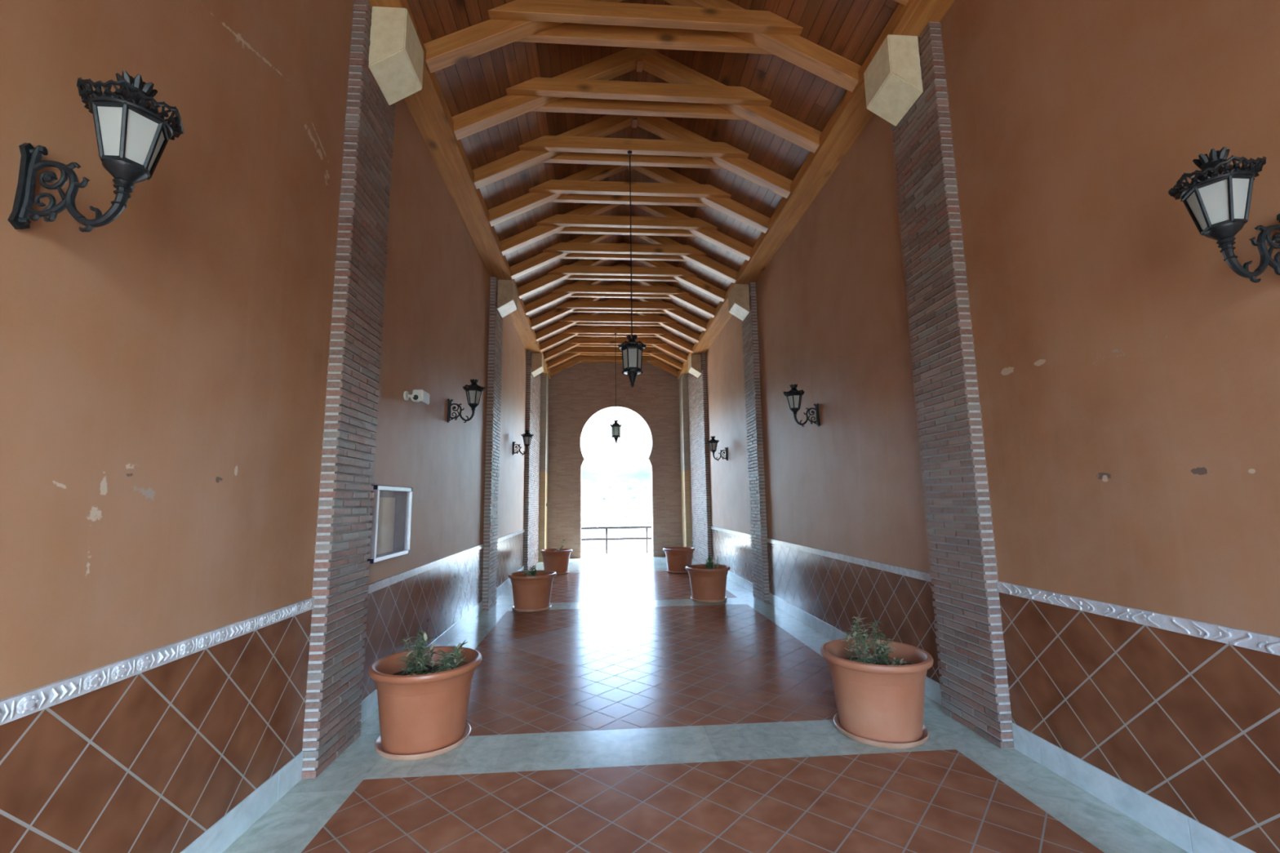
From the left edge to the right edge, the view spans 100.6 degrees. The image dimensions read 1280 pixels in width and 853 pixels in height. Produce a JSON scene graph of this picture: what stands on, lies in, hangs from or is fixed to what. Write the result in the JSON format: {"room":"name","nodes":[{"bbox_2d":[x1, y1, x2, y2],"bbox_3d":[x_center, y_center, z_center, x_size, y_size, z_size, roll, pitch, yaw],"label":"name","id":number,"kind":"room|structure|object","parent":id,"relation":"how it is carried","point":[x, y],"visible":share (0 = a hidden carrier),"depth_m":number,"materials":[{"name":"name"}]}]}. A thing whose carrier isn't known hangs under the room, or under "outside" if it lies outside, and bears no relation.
{"room":"covered passageway","nodes":[
{"label":"covered passageway","id":0,"kind":"room"},
{"bbox_2d":[0,0,526,700],"bbox_3d":[-2.477,-0.223,6.855,0.350,5.620,18.640,0,-8,-4],"label":"wall","id":1,"kind":"structure","parent":0,"point":[163,364],"depth_m":2.36,"materials":[{"name":"paint"}]},
{"bbox_2d":[7,71,184,231],"bbox_3d":[-1.702,-0.857,1.676,0.423,0.520,0.241,0,-8,-4],"label":"wall lantern","id":2,"kind":"object","parent":1,"relation":"attached to","point":[132,135],"visible":1,"depth_m":1.64,"materials":[{"name":"black metal"}]},
{"bbox_2d":[0,609,311,852],"bbox_3d":[-1.858,1.225,1.075,0.008,0.824,4.340,0,-8,-4],"label":"tile wainscot","id":3,"kind":"structure","parent":1,"relation":"attached to","point":[149,761],"depth_m":2.14,"materials":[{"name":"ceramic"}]},
{"bbox_2d":[0,597,314,725],"bbox_3d":[-1.852,0.785,1.137,0.032,0.068,4.339,0,-8,-4],"label":"trim","id":4,"kind":"structure","parent":1,"relation":"attached to","point":[14,708],"depth_m":1.99,"materials":[{"name":"tile"}]},
{"bbox_2d":[180,751,303,852],"bbox_3d":[-1.848,1.703,1.007,0.016,0.158,4.338,0,-8,-4],"label":"baseboard","id":5,"kind":"structure","parent":1,"relation":"attached to","point":[216,839],"depth_m":2.66,"materials":[{"name":"stone"}]},
{"bbox_2d":[301,0,395,778],"bbox_3d":[-2.020,-0.483,3.797,0.104,5.270,0.587,0,-8,-4],"label":"brick pilaster","id":6,"kind":"object","parent":1,"relation":"attached to","point":[331,725],"visible":0.94,"depth_m":3.64,"materials":[{"name":"brown brick"}]},
{"bbox_2d":[368,6,423,105],"bbox_3d":[-1.875,-2.849,4.113,0.254,0.501,0.400,0,-8,-4],"label":"corbel","id":7,"kind":"object","parent":6,"relation":"attached to","point":[396,51],"visible":1,"depth_m":3.96,"materials":[{"name":"beige stone"}]},
{"bbox_2d":[367,484,413,563],"bbox_3d":[-2.095,0.808,4.494,0.053,0.598,0.778,0,-8,-4],"label":"notice board","id":8,"kind":"object","parent":1,"relation":"attached to","point":[379,491],"visible":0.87,"depth_m":4.47,"materials":[{"name":"metal"}]},
{"bbox_2d":[376,497,395,555],"bbox_3d":[-2.098,0.810,4.367,0.002,0.450,0.400,0,-8,-4],"label":"notice sheet","id":9,"kind":"object","parent":8,"relation":"attached to","point":[386,505],"visible":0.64,"depth_m":4.38,"materials":[{"name":"paper"}]},
{"bbox_2d":[394,495,404,547],"bbox_3d":[-2.122,0.837,4.695,0.002,0.450,0.200,0,-8,-4],"label":"notice sheet","id":10,"kind":"object","parent":8,"relation":"attached to","point":[400,504],"visible":1,"depth_m":4.69,"materials":[{"name":"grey paper"}]},
{"bbox_2d":[368,0,417,33],"bbox_3d":[-1.723,-3.596,1.156,0.318,0.150,6.330,0,-8,-4],"label":"beam","id":11,"kind":"structure","parent":1,"relation":"attached to","point":[388,3],"depth_m":3.94,"materials":[{"name":"brown wood"}]},
{"bbox_2d":[403,389,430,404],"bbox_3d":[-2.091,-0.274,4.986,0.140,0.126,0.302,0,-8,-4],"label":"security camera","id":12,"kind":"object","parent":1,"relation":"attached to","point":[420,397],"visible":1,"depth_m":4.93,"materials":[{"name":"white plastic"}]},
{"bbox_2d":[358,600,482,724],"bbox_3d":[-2.210,2.390,5.846,0.016,0.158,4.298,0,-8,-4],"label":"baseboard","id":13,"kind":"structure","parent":1,"relation":"attached to","point":[370,704],"depth_m":6.02,"materials":[{"name":"stone"}]},
{"bbox_2d":[359,548,483,701],"bbox_3d":[-2.220,1.932,5.910,0.008,0.782,4.300,0,-8,-4],"label":"tile wainscot","id":14,"kind":"structure","parent":1,"relation":"attached to","point":[430,602],"depth_m":5.23,"materials":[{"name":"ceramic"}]},
{"bbox_2d":[364,543,484,594],"bbox_3d":[-2.221,1.515,5.969,0.018,0.065,4.298,0,-8,-4],"label":"trim","id":15,"kind":"structure","parent":1,"relation":"attached to","point":[380,584],"depth_m":5.11,"materials":[{"name":"tile"}]},
{"bbox_2d":[404,29,512,279],"bbox_3d":[-2.132,-2.821,6.619,0.318,0.150,4.725,0,-8,-4],"label":"beam","id":16,"kind":"structure","parent":1,"relation":"attached to","point":[428,108],"depth_m":5.84,"materials":[{"name":"brown wood"}]},
{"bbox_2d":[447,378,485,422],"bbox_3d":[-2.047,-0.301,6.277,0.423,0.520,0.241,0,-8,-4],"label":"wall lantern","id":17,"kind":"object","parent":1,"relation":"attached to","point":[473,391],"visible":1,"depth_m":6.24,"materials":[{"name":"black metal"}]},
{"bbox_2d":[482,276,502,611],"bbox_3d":[-2.383,0.205,8.645,0.104,5.270,0.647,0,-8,-4],"label":"brick pilaster","id":18,"kind":"object","parent":1,"relation":"attached to","point":[491,468],"visible":0.99,"depth_m":8.46,"materials":[{"name":"brown brick"}]},
{"bbox_2d":[497,280,517,317],"bbox_3d":[-2.241,-2.155,9.000,0.254,0.501,0.460,0,-8,-4],"label":"corbel","id":19,"kind":"object","parent":18,"relation":"attached to","point":[507,297],"visible":1,"depth_m":8.80,"materials":[{"name":"beige stone"}]},
{"bbox_2d":[495,532,524,587],"bbox_3d":[-2.565,2.586,10.511,0.008,0.782,3.740,0,-8,-4],"label":"tile wainscot","id":20,"kind":"structure","parent":1,"relation":"attached to","point":[510,551],"depth_m":10.34,"materials":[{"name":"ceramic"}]},
{"bbox_2d":[496,565,524,598],"bbox_3d":[-2.555,3.043,10.447,0.016,0.158,3.738,0,-8,-4],"label":"baseboard","id":21,"kind":"structure","parent":1,"relation":"attached to","point":[507,584],"depth_m":9.76,"materials":[{"name":"stone"}]},
{"bbox_2d":[496,528,524,542],"bbox_3d":[-2.566,2.168,10.570,0.018,0.065,3.738,0,-8,-4],"label":"trim","id":22,"kind":"structure","parent":1,"relation":"attached to","point":[512,535],"depth_m":10.44,"materials":[{"name":"tile"}]},
{"bbox_2d":[512,430,533,455],"bbox_3d":[-2.392,0.332,10.891,0.423,0.520,0.241,0,-8,-4],"label":"wall lantern","id":23,"kind":"object","parent":1,"relation":"attached to","point":[526,437],"visible":1,"depth_m":10.86,"materials":[{"name":"black metal"}]},
{"bbox_2d":[509,279,551,378],"bbox_3d":[-2.569,-1.993,12.449,0.318,0.150,7.075,0,-8,-4],"label":"beam","id":24,"kind":"structure","parent":1,"relation":"attached to","point":[521,321],"depth_m":11.39,"materials":[{"name":"brown wood"}]},
{"bbox_2d":[523,351,541,570],"bbox_3d":[-2.765,0.928,13.739,0.104,5.270,2.207,0,-8,-4],"label":"brick pilaster","id":25,"kind":"object","parent":1,"relation":"attached to","point":[531,495],"visible":0.93,"depth_m":13.17,"materials":[{"name":"brown brick"}]},
{"bbox_2d":[531,352,543,377],"bbox_3d":[-2.567,-1.538,13.344,0.254,0.501,0.500,0,-8,-4],"label":"corbel","id":26,"kind":"object","parent":25,"relation":"attached to","point":[537,358],"visible":1,"depth_m":13.12,"materials":[{"name":"beige stone"}]},
{"bbox_2d":[537,373,549,562],"bbox_3d":[-2.795,1.134,15.198,0.261,5.270,0.736,0,-8,-4],"label":"brick pier","id":27,"kind":"object","parent":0,"point":[544,447],"visible":0.57,"depth_m":14.91,"materials":[{"name":"brown brick"}]},
{"bbox_2d":[546,346,682,558],"bbox_3d":[-0.767,0.601,16.012,5.132,6.500,0.420,0,-8,-4],"label":"wall","id":28,"kind":"structure","parent":0,"point":[577,393],"depth_m":15.84,"materials":[{"name":"brick"}]},
{"bbox_2d":[406,0,899,370],"bbox_3d":[-0.127,-3.299,7.366,5.200,1.474,19.040,0,-8,-4],"label":"ceiling","id":29,"kind":"structure","parent":0,"point":[850,29],"depth_m":5.83,"materials":[{"name":"brown wood"}]},
{"bbox_2d":[549,346,678,377],"bbox_3d":[-0.771,-2.043,15.963,4.192,1.138,0.305,0,-8,-4],"label":"roof truss","id":30,"kind":"object","parent":29,"relation":"attached to","point":[582,358],"visible":0.62,"depth_m":15.82,"materials":[{"name":"brown wood"}]},
{"bbox_2d":[546,337,683,369],"bbox_3d":[-0.706,-2.165,15.102,4.192,1.138,0.305,0,-8,-4],"label":"roof truss","id":31,"kind":"object","parent":29,"relation":"attached to","point":[582,350],"visible":0.67,"depth_m":14.96,"materials":[{"name":"brown wood"}]},
{"bbox_2d":[542,325,688,361],"bbox_3d":[-0.642,-2.287,14.242,4.192,1.138,0.305,0,-8,-4],"label":"roof truss","id":32,"kind":"object","parent":29,"relation":"attached to","point":[587,341],"visible":0.63,"depth_m":14.12,"materials":[{"name":"brown wood"}]},
{"bbox_2d":[539,312,693,352],"bbox_3d":[-0.577,-2.409,13.383,4.192,1.138,0.305,0,-8,-4],"label":"roof truss","id":33,"kind":"object","parent":29,"relation":"attached to","point":[581,330],"visible":0.7,"depth_m":13.28,"materials":[{"name":"brown wood"}]},
{"bbox_2d":[609,333,622,444],"bbox_3d":[-0.596,-0.941,13.064,0.299,2.775,0.324,-5,-9,26],"label":"hanging lantern","id":34,"kind":"object","parent":33,"relation":"hanging from","point":[615,427],"visible":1,"depth_m":12.86,"materials":[{"name":"black metal"}]},
{"bbox_2d":[535,297,700,342],"bbox_3d":[-0.513,-2.531,12.523,4.192,1.138,0.305,0,-8,-4],"label":"roof truss","id":35,"kind":"object","parent":29,"relation":"attached to","point":[580,318],"visible":0.71,"depth_m":12.42,"materials":[{"name":"brown wood"}]},
{"bbox_2d":[530,280,707,331],"bbox_3d":[-0.449,-2.653,11.663,4.192,1.138,0.305,0,-8,-4],"label":"roof truss","id":36,"kind":"object","parent":29,"relation":"attached to","point":[582,304],"visible":0.72,"depth_m":11.56,"materials":[{"name":"brown wood"}]},
{"bbox_2d":[524,262,715,317],"bbox_3d":[-0.384,-2.775,10.803,4.192,1.138,0.305,0,-8,-4],"label":"roof truss","id":37,"kind":"object","parent":29,"relation":"attached to","point":[581,288],"visible":0.75,"depth_m":10.70,"materials":[{"name":"brown wood"}]},
{"bbox_2d":[517,241,726,302],"bbox_3d":[-0.320,-2.897,9.943,4.192,1.138,0.305,0,-8,-4],"label":"roof truss","id":38,"kind":"object","parent":29,"relation":"attached to","point":[584,268],"visible":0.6,"depth_m":9.84,"materials":[{"name":"brown wood"}]},
{"bbox_2d":[509,234,737,283],"bbox_3d":[-0.255,-3.020,9.083,4.192,1.138,0.305,0,-8,-4],"label":"roof truss","id":39,"kind":"object","parent":29,"relation":"attached to","point":[585,246],"visible":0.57,"depth_m":8.99,"materials":[{"name":"brown wood"}]},
{"bbox_2d":[500,203,752,261],"bbox_3d":[-0.191,-3.142,8.223,4.192,1.138,0.305,0,-8,-4],"label":"roof truss","id":40,"kind":"object","parent":29,"relation":"attached to","point":[584,220],"visible":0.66,"depth_m":8.14,"materials":[{"name":"brown wood"}]},
{"bbox_2d":[487,164,770,233],"bbox_3d":[-0.127,-3.264,7.363,4.192,1.138,0.305,0,-8,-4],"label":"roof truss","id":41,"kind":"object","parent":29,"relation":"attached to","point":[584,186],"visible":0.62,"depth_m":7.29,"materials":[{"name":"brown wood"}]},
{"bbox_2d":[472,114,792,198],"bbox_3d":[-0.062,-3.386,6.503,4.192,1.138,0.305,0,-8,-4],"label":"roof truss","id":42,"kind":"object","parent":29,"relation":"attached to","point":[585,144],"visible":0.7,"depth_m":6.45,"materials":[{"name":"brown wood"}]},
{"bbox_2d":[617,150,646,387],"bbox_3d":[-0.103,-1.866,6.172,0.299,2.880,0.324,-5,-9,26],"label":"hanging lantern","id":43,"kind":"object","parent":42,"relation":"hanging from","point":[632,352],"visible":1,"depth_m":5.96,"materials":[{"name":"black metal"}]},
{"bbox_2d":[452,47,822,153],"bbox_3d":[0.002,-3.508,5.643,4.192,1.138,0.305,0,-8,-4],"label":"roof truss","id":44,"kind":"object","parent":29,"relation":"attached to","point":[587,88],"visible":0.84,"depth_m":5.60,"materials":[{"name":"brown wood"}]},
{"bbox_2d":[423,0,861,92],"bbox_3d":[0.067,-3.630,4.783,4.192,1.138,0.305,0,-8,-4],"label":"roof truss","id":45,"kind":"object","parent":29,"relation":"attached to","point":[706,25],"visible":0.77,"depth_m":4.71,"materials":[{"name":"brown wood"}]},
{"bbox_2d":[894,0,908,5],"bbox_3d":[0.131,-3.752,3.923,4.192,1.138,0.305,0,-8,-4],"label":"roof truss","id":46,"kind":"object","parent":29,"relation":"attached to","point":[902,2],"visible":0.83,"depth_m":4.04,"materials":[{"name":"brown wood"}]},
{"bbox_2d":[678,373,693,557],"bbox_3d":[1.364,1.122,15.511,0.261,5.270,0.736,0,-8,-4],"label":"brick pier","id":47,"kind":"object","parent":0,"point":[684,429],"visible":0.64,"depth_m":15.27,"materials":[{"name":"brown brick"}]},
{"bbox_2d":[222,555,1188,852],"bbox_3d":[-0.054,2.652,6.632,5.000,0.200,18.649,0,-8,-4],"label":"floor","id":48,"kind":"structure","parent":0,"point":[629,713],"depth_m":3.23,"materials":[{"name":"tile"}]},
{"bbox_2d":[374,722,471,760],"bbox_3d":[-1.474,2.126,3.629,0.610,0.042,0.610,0,-8,-4],"label":"saucer","id":49,"kind":"object","parent":48,"relation":"on","point":[379,749],"visible":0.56,"depth_m":3.40,"materials":[{"name":"ceramic"}]},
{"bbox_2d":[368,630,481,755],"bbox_3d":[-1.479,1.779,3.678,0.731,0.714,0.731,-6,-10,35],"label":"potted plant","id":50,"kind":"object","parent":49,"relation":"on","point":[424,692],"visible":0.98,"depth_m":3.44,"materials":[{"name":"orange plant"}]},
{"bbox_2d":[511,604,551,612],"bbox_3d":[-1.650,2.760,8.114,0.592,0.042,0.592,0,-8,-4],"label":"saucer","id":51,"kind":"object","parent":48,"relation":"on","point":[550,605],"visible":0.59,"depth_m":7.87,"materials":[{"name":"ceramic"}]},
{"bbox_2d":[507,564,556,609],"bbox_3d":[-1.654,2.444,8.158,0.732,0.651,0.732,-1,-8,4],"label":"potted plant","id":52,"kind":"object","parent":51,"relation":"on","point":[531,589],"visible":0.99,"depth_m":7.91,"materials":[{"name":"orange ceramic"}]},
{"bbox_2d":[555,570,568,575],"bbox_3d":[-1.908,3.325,12.096,0.592,0.042,0.592,0,-8,-4],"label":"saucer","id":53,"kind":"object","parent":48,"relation":"on","point":[565,573],"visible":0.26,"depth_m":11.87,"materials":[{"name":"ceramic"}]},
{"bbox_2d":[540,539,572,573],"bbox_3d":[-1.913,2.968,12.146,0.732,0.734,0.732,3,-9,-26],"label":"potted plant","id":54,"kind":"object","parent":53,"relation":"on","point":[557,560],"visible":0.93,"depth_m":11.89,"materials":[{"name":"orange ceramic"}]},
{"bbox_2d":[666,569,688,573],"bbox_3d":[0.899,3.289,12.108,0.592,0.042,0.592,0,-8,-4],"label":"saucer","id":55,"kind":"object","parent":48,"relation":"on","point":[666,570],"visible":0.41,"depth_m":11.85,"materials":[{"name":"ceramic"}]},
{"bbox_2d":[662,546,694,571],"bbox_3d":[0.895,2.986,12.151,0.732,0.624,0.732,3,-9,-27],"label":"potted plant","id":56,"kind":"object","parent":55,"relation":"on","point":[677,558],"visible":0.97,"depth_m":11.89,"materials":[{"name":"orange ceramic"}]},
{"bbox_2d":[690,595,727,603],"bbox_3d":[1.118,2.799,8.650,0.592,0.042,0.592,0,-8,-4],"label":"saucer","id":57,"kind":"object","parent":48,"relation":"on","point":[726,597],"visible":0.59,"depth_m":8.40,"materials":[{"name":"ceramic"}]},
{"bbox_2d":[685,555,730,600],"bbox_3d":[1.113,2.462,8.697,0.732,0.692,0.732,-4,-9,25],"label":"potted plant","id":58,"kind":"object","parent":57,"relation":"on","point":[708,581],"visible":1,"depth_m":8.44,"materials":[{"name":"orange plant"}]},
{"bbox_2d":[833,712,929,749],"bbox_3d":[1.669,2.093,3.697,0.610,0.042,0.610,0,-8,-4],"label":"saucer","id":59,"kind":"object","parent":48,"relation":"on","point":[923,740],"visible":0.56,"depth_m":3.47,"materials":[{"name":"ceramic"}]},
{"bbox_2d":[820,616,933,743],"bbox_3d":[1.664,1.725,3.749,0.732,0.756,0.732,-8,-11,43],"label":"potted plant","id":60,"kind":"object","parent":59,"relation":"on","point":[878,685],"visible":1,"depth_m":3.51,"materials":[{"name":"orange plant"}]},
{"bbox_2d":[706,0,1279,637],"bbox_3d":[2.291,-0.236,7.214,0.350,5.620,18.640,0,-8,-4],"label":"wall","id":61,"kind":"structure","parent":0,"point":[1128,378],"depth_m":2.98,"materials":[{"name":"paint"}]},
{"bbox_2d":[687,352,711,564],"bbox_3d":[1.552,0.914,14.055,0.104,5.270,2.227,0,-8,-4],"label":"brick pilaster","id":62,"kind":"object","parent":61,"relation":"attached to","point":[701,541],"visible":0.94,"depth_m":13.61,"materials":[{"name":"brown brick"}]},
{"bbox_2d":[688,354,701,377],"bbox_3d":[1.400,-1.550,13.643,0.254,0.501,0.500,0,-8,-4],"label":"corbel","id":63,"kind":"object","parent":62,"relation":"attached to","point":[694,360],"visible":1,"depth_m":13.42,"materials":[{"name":"beige stone"}]},
{"bbox_2d":[676,282,733,379],"bbox_3d":[1.534,-2.005,12.758,0.318,0.150,7.075,0,-8,-4],"label":"beam","id":64,"kind":"structure","parent":61,"relation":"attached to","point":[715,325],"depth_m":11.60,"materials":[{"name":"brown wood"}]},
{"bbox_2d":[706,435,728,461],"bbox_3d":[1.613,0.461,11.107,0.423,0.520,0.241,0,-8,-4],"label":"wall lantern","id":65,"kind":"object","parent":61,"relation":"attached to","point":[713,443],"visible":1,"depth_m":11.08,"materials":[{"name":"black metal"}]},
{"bbox_2d":[710,525,751,537],"bbox_3d":[1.837,2.154,10.892,0.018,0.065,3.718,0,-8,-4],"label":"trim","id":66,"kind":"structure","parent":61,"relation":"attached to","point":[744,535],"depth_m":10.67,"materials":[{"name":"tile"}]},
{"bbox_2d":[711,528,753,583],"bbox_3d":[1.847,2.571,10.833,0.008,0.782,3.720,0,-8,-4],"label":"tile wainscot","id":67,"kind":"structure","parent":61,"relation":"attached to","point":[734,551],"depth_m":10.58,"materials":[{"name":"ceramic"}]},
{"bbox_2d":[713,563,754,593],"bbox_3d":[1.849,3.029,10.768,0.016,0.158,3.718,0,-8,-4],"label":"baseboard","id":68,"kind":"structure","parent":61,"relation":"attached to","point":[742,582],"depth_m":10.01,"materials":[{"name":"stone"}]},
{"bbox_2d":[741,282,769,603],"bbox_3d":[1.931,0.195,8.984,0.104,5.270,0.616,0,-8,-4],"label":"brick pilaster","id":69,"kind":"object","parent":61,"relation":"attached to","point":[758,529],"visible":0.98,"depth_m":8.83,"materials":[{"name":"brown brick"}]},
{"bbox_2d":[728,284,750,320],"bbox_3d":[1.725,-2.167,9.299,0.254,0.501,0.460,0,-8,-4],"label":"corbel","id":70,"kind":"object","parent":69,"relation":"attached to","point":[738,295],"visible":1,"depth_m":9.10,"materials":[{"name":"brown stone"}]},
{"bbox_2d":[783,383,819,426],"bbox_3d":[1.960,-0.255,6.464,0.423,0.520,0.241,0,-8,-4],"label":"wall lantern","id":71,"kind":"object","parent":61,"relation":"attached to","point":[793,396],"visible":1,"depth_m":6.43,"materials":[{"name":"black metal"}]},
{"bbox_2d":[733,53,874,284],"bbox_3d":[1.970,-2.833,6.928,0.318,0.150,4.725,0,-8,-4],"label":"beam","id":72,"kind":"structure","parent":61,"relation":"attached to","point":[851,115],"depth_m":6.10,"materials":[{"name":"brown wood"}]},
{"bbox_2d":[766,537,933,582],"bbox_3d":[2.181,1.501,6.288,0.018,0.065,4.383,0,-8,-4],"label":"trim","id":73,"kind":"structure","parent":61,"relation":"attached to","point":[915,574],"depth_m":5.37,"materials":[{"name":"tile"}]},
{"bbox_2d":[767,542,942,684],"bbox_3d":[2.192,1.918,6.229,0.008,0.782,4.385,0,-8,-4],"label":"tile wainscot","id":74,"kind":"structure","parent":61,"relation":"attached to","point":[833,591],"depth_m":5.46,"materials":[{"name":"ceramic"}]},
{"bbox_2d":[768,592,944,706],"bbox_3d":[2.194,2.375,6.165,0.016,0.158,4.383,0,-8,-4],"label":"baseboard","id":75,"kind":"structure","parent":61,"relation":"attached to","point":[933,691],"depth_m":6.36,"materials":[{"name":"stone"}]},
{"bbox_2d":[870,0,954,61],"bbox_3d":[2.379,-3.608,1.465,0.318,0.150,6.330,0,-8,-4],"label":"beam","id":76,"kind":"structure","parent":61,"relation":"attached to","point":[911,19],"depth_m":4.12,"materials":[{"name":"brown wood"}]},
{"bbox_2d":[891,21,1013,748],"bbox_3d":[2.300,-0.504,4.060,0.104,5.270,0.602,0,-8,-4],"label":"brick pilaster","id":77,"kind":"object","parent":61,"relation":"attached to","point":[972,664],"visible":0.95,"depth_m":3.92,"materials":[{"name":"brown brick"}]},
{"bbox_2d":[863,34,923,125],"bbox_3d":[2.091,-2.860,4.411,0.254,0.501,0.400,0,-8,-4],"label":"corbel","id":78,"kind":"object","parent":77,"relation":"attached to","point":[893,82],"visible":1,"depth_m":4.28,"materials":[{"name":"beige stone"}]},
{"bbox_2d":[1011,722,1255,852],"bbox_3d":[2.560,1.682,1.280,0.016,0.158,4.318,0,-8,-4],"label":"baseboard","id":79,"kind":"structure","parent":61,"relation":"attached to","point":[1181,830],"depth_m":2.67,"materials":[{"name":"stone"}]},
{"bbox_2d":[996,581,1279,655],"bbox_3d":[2.542,0.764,1.409,0.026,0.068,4.318,0,-8,-4],"label":"trim","id":80,"kind":"structure","parent":61,"relation":"attached to","point":[1262,642],"depth_m":2.52,"materials":[{"name":"tile"}]},
{"bbox_2d":[999,592,1279,852],"bbox_3d":[2.558,1.204,1.347,0.008,0.824,4.320,0,-8,-4],"label":"tile wainscoting","id":81,"kind":"structure","parent":61,"relation":"attached to","point":[1190,723],"depth_m":2.53,"materials":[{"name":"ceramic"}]},
{"bbox_2d":[1168,146,1279,282],"bbox_3d":[2.293,-0.797,2.027,0.423,0.520,0.241,0,-8,-4],"label":"wall lantern","id":82,"kind":"object","parent":61,"relation":"attached to","point":[1217,199],"visible":1,"depth_m":1.99,"materials":[{"name":"black metal"}]},
{"label":"outside","id":83,"kind":"structure","parent":0,"visible":0},
{"bbox_2d":[581,465,652,554],"bbox_3d":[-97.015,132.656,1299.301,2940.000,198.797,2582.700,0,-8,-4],"label":"outdoor background","id":84,"kind":"object","parent":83,"point":[589,476],"visible":0.02,"depth_m":617.46,"materials":[{"name":"white"}]},
{"bbox_2d":[581,494,585,501],"bbox_3d":[-86.016,105.081,766.722,12.266,12.947,9.767,-5,-9,30],"label":"house","id":85,"kind":"structure","parent":84,"relation":"on","point":[583,497],"depth_m":764.42,"materials":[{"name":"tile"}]},
{"bbox_2d":[581,500,587,508],"bbox_3d":[-69.819,95.947,643.721,12.897,13.614,10.270,-1,-8,4],"label":"house","id":86,"kind":"structure","parent":84,"relation":"on","point":[584,504],"depth_m":639.01,"materials":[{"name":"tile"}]},
{"bbox_2d":[581,488,588,495],"bbox_3d":[-86.603,103.113,833.278,10.697,11.291,8.518,3,-9,-23],"label":"house","id":87,"kind":"structure","parent":84,"relation":"on","point":[584,491],"depth_m":829.87,"materials":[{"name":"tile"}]},
{"bbox_2d":[582,509,596,517],"bbox_3d":[-50.878,89.237,531.937,12.271,12.953,9.771,5,-10,-37],"label":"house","id":88,"kind":"structure","parent":84,"relation":"on","point":[585,513],"depth_m":528.85,"materials":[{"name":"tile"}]},
{"bbox_2d":[581,515,598,527],"bbox_3d":[-39.901,77.121,419.143,12.508,13.203,9.960,-2,-8,11],"label":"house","id":89,"kind":"structure","parent":84,"relation":"on","point":[588,521],"depth_m":415.00,"materials":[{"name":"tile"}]},
{"bbox_2d":[611,482,617,487],"bbox_3d":[-42.402,99.241,888.928,10.159,10.723,8.089,-2,-8,8],"label":"house","id":90,"kind":"structure","parent":84,"relation":"on","point":[613,485],"depth_m":885.45,"materials":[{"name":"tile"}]},
{"bbox_2d":[627,517,639,526],"bbox_3d":[-4.434,76.279,416.202,9.234,9.747,7.353,-2,-8,7],"label":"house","id":91,"kind":"structure","parent":84,"relation":"on","point":[634,522],"depth_m":412.98,"materials":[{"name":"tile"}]},
{"bbox_2d":[630,479,639,484],"bbox_3d":[-9.437,98.243,921.727,12.725,13.432,10.133,5,-10,-37],"label":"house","id":92,"kind":"structure","parent":84,"relation":"on","point":[633,481],"depth_m":919.26,"materials":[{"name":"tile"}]},
{"bbox_2d":[635,500,642,505],"bbox_3d":[-1.517,101.338,697.632,9.132,9.639,7.271,0,-8,-3],"label":"house","id":93,"kind":"structure","parent":84,"relation":"on","point":[637,502],"depth_m":694.49,"materials":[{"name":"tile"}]},
{"bbox_2d":[638,497,648,504],"bbox_3d":[4.381,101.693,719.489,11.601,12.246,9.238,-4,-9,22],"label":"house","id":94,"kind":"structure","parent":84,"relation":"on","point":[645,500],"depth_m":715.48,"materials":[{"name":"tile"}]},
{"bbox_2d":[644,511,651,519],"bbox_3d":[9.672,85.310,501.659,10.007,10.563,7.969,-2,-8,10],"label":"house","id":95,"kind":"structure","parent":84,"relation":"on","point":[648,514],"depth_m":498.39,"materials":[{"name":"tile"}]},
{"bbox_2d":[644,492,651,498],"bbox_3d":[11.454,99.769,760.976,9.838,10.384,7.834,-1,-8,-1],"label":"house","id":96,"kind":"structure","parent":84,"relation":"on","point":[648,495],"depth_m":757.55,"materials":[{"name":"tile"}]},
{"bbox_2d":[646,481,651,488],"bbox_3d":[18.210,97.877,881.153,12.667,13.371,10.087,-5,-9,27],"label":"house","id":97,"kind":"structure","parent":84,"relation":"on","point":[648,484],"depth_m":877.70,"materials":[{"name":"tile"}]},
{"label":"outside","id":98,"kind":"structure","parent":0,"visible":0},
{"bbox_2d":[581,552,652,556],"bbox_3d":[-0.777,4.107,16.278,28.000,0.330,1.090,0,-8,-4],"label":"terrace","id":99,"kind":"object","parent":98,"point":[631,553],"visible":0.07,"depth_m":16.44,"materials":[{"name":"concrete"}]},
{"bbox_2d":[581,525,652,554],"bbox_3d":[-0.806,3.567,16.651,12.000,0.845,0.080,0,-8,-4],"label":"terrace railing","id":100,"kind":"object","parent":99,"relation":"on","point":[646,538],"visible":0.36,"depth_m":16.65,"materials":[{"name":"metal"}]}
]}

